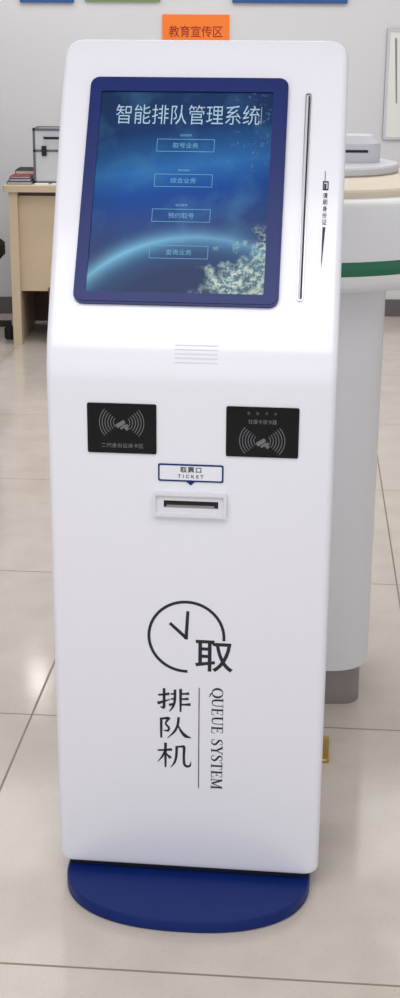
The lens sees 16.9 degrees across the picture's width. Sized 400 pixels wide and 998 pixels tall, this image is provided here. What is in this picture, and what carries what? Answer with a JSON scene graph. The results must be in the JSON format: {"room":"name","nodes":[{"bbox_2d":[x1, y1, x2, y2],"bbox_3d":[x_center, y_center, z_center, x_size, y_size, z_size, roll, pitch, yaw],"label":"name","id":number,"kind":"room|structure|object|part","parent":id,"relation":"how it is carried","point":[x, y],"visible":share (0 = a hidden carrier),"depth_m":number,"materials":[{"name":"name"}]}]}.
{"room":"bank lobby","nodes":[
{"label":"bank lobby","id":0,"kind":"room"},
{"bbox_2d":[0,314,399,997],"bbox_3d":[-0.004,0.642,2.901,10.000,0.050,11.100,0,18,0],"label":"floor","id":1,"kind":"structure","parent":0,"point":[343,941],"depth_m":2.77,"materials":[{"name":"tile"}]},
{"bbox_2d":[0,239,13,339],"bbox_3d":[-1.265,-1.400,7.178,0.530,1.110,0.554,0,18,0],"label":"office chair","id":2,"kind":"object","parent":1,"relation":"on","point":[8,330],"visible":0.84,"depth_m":7.31,"materials":[{"name":"grey metal"}]},
{"bbox_3d":[-1.291,-1.329,7.201,0.460,0.080,0.460,0,18,0],"label":"seat","id":3,"kind":"part","parent":2,"relation":"part of","materials":[{"name":"black fabric"}]},
{"bbox_2d":[3,183,55,344],"bbox_3d":[-0.641,-1.313,7.363,0.750,0.835,0.640,0,18,0],"label":"office desk","id":4,"kind":"object","parent":1,"relation":"on","point":[31,206],"visible":0.24,"depth_m":7.09,"materials":[{"name":"beige wood"}]},
{"bbox_2d":[7,179,33,183],"bbox_3d":[-0.933,-1.664,7.068,0.130,0.014,0.200,0,18,0],"label":"book","id":5,"kind":"object","parent":4,"relation":"on","point":[8,181],"visible":0.55,"depth_m":6.98,"materials":[{"name":"white paper"}]},
{"bbox_2d":[9,177,33,180],"bbox_3d":[-0.934,-1.678,7.066,0.115,0.014,0.180,0,18,-2],"label":"book","id":6,"kind":"object","parent":5,"relation":"on","point":[32,178],"visible":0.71,"depth_m":6.98,"materials":[{"name":"paper"}]},
{"bbox_2d":[10,173,33,178],"bbox_3d":[-0.928,-1.689,7.058,0.105,0.012,0.160,1,18,2],"label":"book","id":7,"kind":"object","parent":6,"relation":"on","point":[16,175],"visible":0.93,"depth_m":7.01,"materials":[{"name":"paper"}]},
{"bbox_2d":[15,167,33,177],"bbox_3d":[-0.928,-1.766,7.319,0.120,0.050,0.200,0,18,0],"label":"book","id":8,"kind":"object","parent":7,"relation":"on","point":[20,169],"visible":0.34,"depth_m":7.22,"materials":[{"name":"paper"}]},
{"bbox_3d":[-0.969,-1.298,7.369,0.045,0.800,0.600,0,18,0],"label":"panel","id":9,"kind":"part","parent":4,"relation":"part of","materials":[{"name":"beige wood"}]},
{"bbox_3d":[-0.638,-1.341,7.101,0.615,0.495,0.020,0,18,0],"label":"modesty panel","id":10,"kind":"part","parent":4,"relation":"part of","materials":[{"name":"beige wood"}]},
{"bbox_3d":[-0.638,-1.394,7.631,0.615,0.780,0.020,0,18,0],"label":"panel","id":11,"kind":"part","parent":4,"relation":"part of","materials":[{"name":"brown wood"}]},
{"bbox_2d":[32,126,59,183],"bbox_3d":[-0.752,-1.798,7.057,0.220,0.278,0.236,0,18,0],"label":"tool case","id":12,"kind":"object","parent":4,"relation":"on","point":[45,138],"visible":0.48,"depth_m":6.98,"materials":[{"name":"metal"}]},
{"bbox_3d":[-0.752,-1.853,6.931,0.108,0.012,0.032,0,18,0],"label":"handle","id":13,"kind":"part","parent":12,"relation":"part of","materials":[{"name":"black plastic"}]},
{"bbox_2d":[46,40,348,932],"bbox_3d":[-0.014,-0.027,2.431,0.503,1.516,0.535,2,18,5],"label":"kiosk","id":14,"kind":"object","parent":1,"relation":"on","point":[194,313],"visible":1,"depth_m":2.34,"materials":[{"name":"white metal"}]},
{"bbox_3d":[-0.017,0.696,2.620,0.460,0.025,0.438,2,18,5],"label":"plate","id":15,"kind":"part","parent":14,"relation":"part of","materials":[{"name":"blue paint"}]},
{"bbox_2d":[153,491,226,518],"bbox_3d":[-0.018,0.010,2.312,0.127,0.043,0.010,2,18,5],"label":"ticket slot","id":16,"kind":"object","parent":14,"relation":"attached to","point":[166,504],"depth_m":2.31,"materials":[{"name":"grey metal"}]},
{"bbox_2d":[174,362,217,363],"bbox_3d":[-0.006,-0.226,2.243,0.072,0.002,0.003,2,18,5],"label":"vent","id":17,"kind":"object","parent":14,"relation":"attached to","point":[174,362],"depth_m":2.24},
{"bbox_2d":[175,344,217,346],"bbox_3d":[-0.005,-0.255,2.244,0.072,0.002,0.003,2,18,5],"label":"vent","id":18,"kind":"object","parent":14,"relation":"attached to","point":[175,344],"depth_m":2.24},
{"bbox_2d":[175,349,217,350],"bbox_3d":[-0.006,-0.248,2.243,0.072,0.002,0.003,2,18,5],"label":"vent","id":19,"kind":"object","parent":14,"relation":"attached to","point":[175,349],"depth_m":2.24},
{"bbox_2d":[175,353,217,354],"bbox_3d":[-0.006,-0.241,2.243,0.072,0.002,0.003,2,18,5],"label":"vent","id":20,"kind":"object","parent":14,"relation":"attached to","point":[175,353],"depth_m":2.24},
{"bbox_2d":[175,357,217,359],"bbox_3d":[-0.006,-0.234,2.243,0.072,0.002,0.003,2,18,5],"label":"vent","id":21,"kind":"object","parent":14,"relation":"attached to","point":[176,358],"depth_m":2.24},
{"bbox_3d":[0.177,-0.515,2.290,0.010,0.384,0.003,2,-14,5],"label":"card swipe rail","id":22,"kind":"part","parent":14,"relation":"part of","materials":[{"name":"silver metal"}]},
{"bbox_2d":[322,736,328,762],"bbox_3d":[0.241,0.545,3.039,0.100,0.050,0.100,2,18,5],"label":"socket","id":23,"kind":"object","parent":1,"relation":"on","point":[325,756],"visible":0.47,"depth_m":3.00,"materials":[{"name":"gold metal"}]},
{"bbox_3d":[0.241,0.565,3.046,0.100,0.008,0.100,2,18,5],"label":"socket plate","id":24,"kind":"part","parent":23,"relation":"part of","materials":[{"name":"gold metal"}]},
{"bbox_2d":[324,159,399,703],"bbox_3d":[0.231,-0.176,3.313,0.764,1.246,0.844,0,18,0],"label":"reception counter","id":25,"kind":"object","parent":1,"relation":"on","point":[370,267],"depth_m":3.03,"materials":[{"name":"white laminate"}]},
{"bbox_2d":[345,134,380,162],"bbox_3d":[0.371,-0.852,3.277,0.130,0.062,0.122,0,18,0],"label":"printer","id":26,"kind":"object","parent":25,"relation":"on","point":[360,148],"visible":0.56,"depth_m":3.23,"materials":[{"name":"grey plastic"}]},
{"bbox_2d":[0,0,399,298],"bbox_3d":[0.017,-2.446,7.670,10.000,2.800,0.100,0,18,0],"label":"wall","id":27,"kind":"structure","parent":0,"point":[36,37],"depth_m":7.57,"materials":[{"name":"paint"}]},
{"bbox_2d":[20,0,73,2],"bbox_3d":[-0.850,-2.938,7.445,0.300,0.375,0.020,0,18,0],"label":"notice board","id":28,"kind":"object","parent":27,"relation":"attached to","point":[43,1],"visible":1,"depth_m":7.49,"materials":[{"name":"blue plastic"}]},
{"bbox_2d":[85,0,159,0],"bbox_3d":[-0.429,-2.940,7.444,0.420,0.365,0.020,0,18,0],"label":"notice board","id":29,"kind":"object","parent":27,"relation":"attached to","point":[85,0],"visible":1,"depth_m":7.49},
{"bbox_2d":[162,14,228,40],"bbox_3d":[-0.024,-2.623,7.552,0.374,0.165,0.012,0,18,0],"label":"wall sign","id":30,"kind":"object","parent":27,"relation":"attached to","point":[174,26],"visible":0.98,"depth_m":7.54,"materials":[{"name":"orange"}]},
{"bbox_2d":[0,297,399,315],"bbox_3d":[0.008,-1.147,8.042,10.000,0.100,0.015,0,18,0],"label":"baseboard","id":31,"kind":"structure","parent":27,"relation":"attached to","point":[392,306],"depth_m":8.03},
{"bbox_2d":[232,0,347,3],"bbox_3d":[0.500,-2.931,7.444,0.640,0.370,0.020,0,18,0],"label":"notice board","id":32,"kind":"object","parent":27,"relation":"attached to","point":[233,1],"visible":1,"depth_m":7.49,"materials":[{"name":"paper"}]},
{"bbox_2d":[382,29,399,139],"bbox_3d":[1.216,-2.343,7.641,0.340,0.600,0.014,0,18,0],"label":"poster","id":33,"kind":"object","parent":27,"relation":"attached to","point":[391,112],"visible":1,"depth_m":7.65,"materials":[{"name":"paper"}]}
]}

